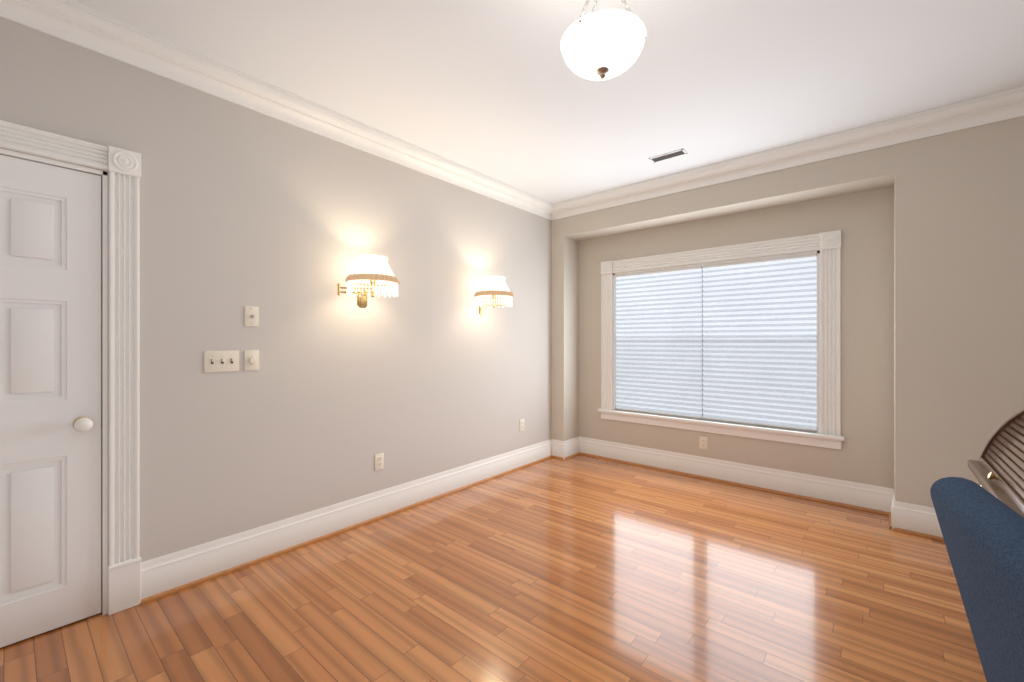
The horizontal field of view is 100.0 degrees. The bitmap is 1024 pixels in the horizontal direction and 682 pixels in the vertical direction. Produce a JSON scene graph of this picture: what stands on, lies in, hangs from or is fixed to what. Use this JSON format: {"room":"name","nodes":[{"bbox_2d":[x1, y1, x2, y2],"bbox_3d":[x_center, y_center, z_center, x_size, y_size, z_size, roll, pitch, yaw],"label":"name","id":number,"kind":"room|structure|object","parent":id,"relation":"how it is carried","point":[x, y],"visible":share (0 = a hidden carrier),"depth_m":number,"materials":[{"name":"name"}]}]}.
{"room":"office","nodes":[
{"label":"office","id":0,"kind":"room"},
{"bbox_2d":[0,17,551,613],"bbox_3d":[-1.336,-0.095,2.897,0.370,2.710,5.020,0,0,40],"label":"wall","id":1,"kind":"structure","parent":0,"point":[428,369],"depth_m":2.59,"materials":[{"name":"paint"}]},
{"bbox_2d":[0,155,100,647],"bbox_3d":[-2.110,0.245,1.691,0.110,2.013,0.722,0,0,40],"label":"door leaf","id":2,"kind":"structure","parent":1,"relation":"in","point":[50,397],"depth_m":1.85,"materials":[{"name":"paint"}]},
{"bbox_2d":[0,120,141,614],"bbox_3d":[-2.146,0.181,1.722,0.155,2.157,0.994,0,0,40],"label":"door frame","id":3,"kind":"structure","parent":1,"relation":"attached to","point":[122,167],"depth_m":2.00,"materials":[{"name":"paint"}]},
{"bbox_2d":[204,350,238,372],"bbox_3d":[-1.565,0.110,2.324,0.024,0.115,0.163,0,0,40],"label":"switch plate","id":4,"kind":"object","parent":1,"relation":"attached to","point":[221,361],"depth_m":2.32,"materials":[{"name":"beige plastic"}]},
{"bbox_2d":[244,350,258,370],"bbox_3d":[-1.471,0.110,2.433,0.025,0.115,0.075,0,0,40],"label":"switch plate","id":5,"kind":"object","parent":1,"relation":"attached to","point":[251,357],"depth_m":2.43,"materials":[{"name":"beige plastic"}]},
{"bbox_2d":[245,306,258,326],"bbox_3d":[-1.475,-0.140,2.437,0.016,0.115,0.072,0,0,40],"label":"switch plate","id":6,"kind":"object","parent":1,"relation":"attached to","point":[251,312],"depth_m":2.44,"materials":[{"name":"beige plastic"}]},
{"bbox_2d":[0,0,555,220],"bbox_3d":[-1.118,-1.383,2.789,0.103,0.135,4.900,0,0,40],"label":"crown molding","id":7,"kind":"structure","parent":1,"relation":"attached to","point":[80,24],"depth_m":2.32,"materials":[{"name":"paint"}]},
{"bbox_2d":[141,439,556,604],"bbox_3d":[-0.659,1.165,3.361,0.060,0.190,3.435,0,0,40],"label":"baseboard","id":8,"kind":"structure","parent":1,"relation":"attached to","point":[167,574],"depth_m":2.68,"materials":[{"name":"paint"}]},
{"bbox_2d":[337,254,399,307],"bbox_3d":[-0.921,-0.393,2.814,0.370,0.332,0.344,0,0,40],"label":"sconce","id":9,"kind":"object","parent":1,"relation":"attached to","point":[369,270],"visible":1,"depth_m":2.73,"materials":[{"name":"gold metal"}]},
{"bbox_2d":[375,453,383,470],"bbox_3d":[-0.945,0.860,3.063,0.010,0.115,0.072,0,0,40],"label":"electrical outlet","id":10,"kind":"object","parent":1,"relation":"attached to","point":[379,461],"visible":1,"depth_m":3.06,"materials":[{"name":"beige plastic"}]},
{"bbox_2d":[474,276,513,315],"bbox_3d":[-0.161,-0.393,3.707,0.370,0.332,0.362,0,0,40],"label":"sconce","id":11,"kind":"object","parent":1,"relation":"attached to","point":[493,287],"visible":1,"depth_m":3.61,"materials":[{"name":"gold metal"}]},
{"bbox_2d":[520,419,523,430],"bbox_3d":[0.101,0.840,4.293,0.010,0.115,0.072,0,0,40],"label":"electrical outlet","id":12,"kind":"object","parent":1,"relation":"attached to","point":[521,424],"visible":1,"depth_m":4.29,"materials":[{"name":"beige plastic"}]},
{"bbox_2d":[0,454,986,681],"bbox_3d":[0.410,1.310,1.693,4.090,0.100,5.450,0,0,40],"label":"floor","id":13,"kind":"structure","parent":0,"point":[581,568],"depth_m":2.07,"materials":[{"name":"brown wood"}]},
{"bbox_2d":[930,477,1023,681],"bbox_3d":[0.861,0.743,0.382,0.679,1.035,0.652,0,0,40],"label":"office chair","id":14,"kind":"object","parent":13,"relation":"on","point":[982,529],"visible":1,"depth_m":0.57,"materials":[{"name":"blue fabric"}]},
{"bbox_2d":[968,410,1023,517],"bbox_3d":[1.795,0.703,1.052,0.818,1.114,1.362,0,0,40],"label":"roll-top desk","id":15,"kind":"object","parent":13,"relation":"on","point":[997,469],"visible":0.42,"depth_m":1.55,"materials":[{"name":"brown wood"}]},
{"bbox_2d":[74,0,1023,203],"bbox_3d":[0.410,-1.500,1.693,4.090,0.100,5.450,0,0,40],"label":"ceiling","id":16,"kind":"structure","parent":0,"point":[500,90],"depth_m":2.29,"materials":[{"name":"paint"}]},
{"bbox_2d":[560,0,645,80],"bbox_3d":[0.329,-1.201,1.559,0.304,0.498,0.304,0,0,40],"label":"pendant light","id":17,"kind":"object","parent":16,"relation":"hanging from","point":[600,45],"visible":1,"depth_m":1.48,"materials":[{"name":"white glass"}]},
{"bbox_2d":[649,149,687,162],"bbox_3d":[1.219,-1.446,3.361,0.270,0.009,0.105,0,0,40],"label":"ceiling vent","id":18,"kind":"object","parent":16,"relation":"in","point":[669,155],"visible":1,"depth_m":3.35,"materials":[{"name":"metal"}]},
{"bbox_2d":[552,116,1023,507],"bbox_3d":[2.037,-0.095,3.604,4.090,2.710,0.430,0,0,40],"label":"wall","id":19,"kind":"structure","parent":0,"point":[931,228],"depth_m":3.12,"materials":[{"name":"paint"}]},
{"bbox_2d":[561,436,580,459],"bbox_3d":[0.639,1.165,4.663,0.030,0.190,0.290,0,0,40],"label":"baseboard","id":20,"kind":"structure","parent":19,"relation":"attached to","point":[570,448],"depth_m":4.66,"materials":[{"name":"paint"}]},
{"bbox_2d":[700,436,707,449],"bbox_3d":[1.764,0.940,3.955,0.072,0.115,0.010,0,0,40],"label":"electrical outlet","id":21,"kind":"object","parent":19,"relation":"attached to","point":[703,442],"visible":1,"depth_m":3.95,"materials":[{"name":"beige plastic"}]},
{"bbox_2d":[598,230,844,449],"bbox_3d":[1.773,-0.007,3.996,2.100,1.684,0.175,0,0,40],"label":"window","id":22,"kind":"structure","parent":19,"relation":"in","point":[724,262],"depth_m":3.61,"materials":[{"name":"paint"}]},
{"bbox_2d":[615,254,816,430],"bbox_3d":[1.766,0.011,3.988,1.742,1.411,0.032,0,0,40],"label":"window blind","id":23,"kind":"object","parent":22,"relation":"attached to","point":[758,340],"visible":0.98,"depth_m":3.87,"materials":[{"name":"fabric"}]},
{"bbox_2d":[581,437,894,513],"bbox_3d":[1.750,1.165,3.954,2.640,0.190,0.030,0,0,40],"label":"baseboard","id":24,"kind":"structure","parent":19,"relation":"attached to","point":[860,496],"depth_m":3.70,"materials":[{"name":"paint"}]},
{"bbox_2d":[552,86,1023,219],"bbox_3d":[1.860,-1.383,3.404,3.600,0.135,0.103,0,0,40],"label":"crown molding","id":25,"kind":"structure","parent":19,"relation":"attached to","point":[1008,104],"depth_m":3.08,"materials":[{"name":"paint"}]},
{"bbox_2d":[885,496,943,540],"bbox_3d":[2.927,1.165,2.545,1.040,0.190,0.030,0,0,40],"label":"baseboard","id":26,"kind":"structure","parent":19,"relation":"attached to","point":[913,519],"depth_m":2.81,"materials":[{"name":"paint"}]}
]}

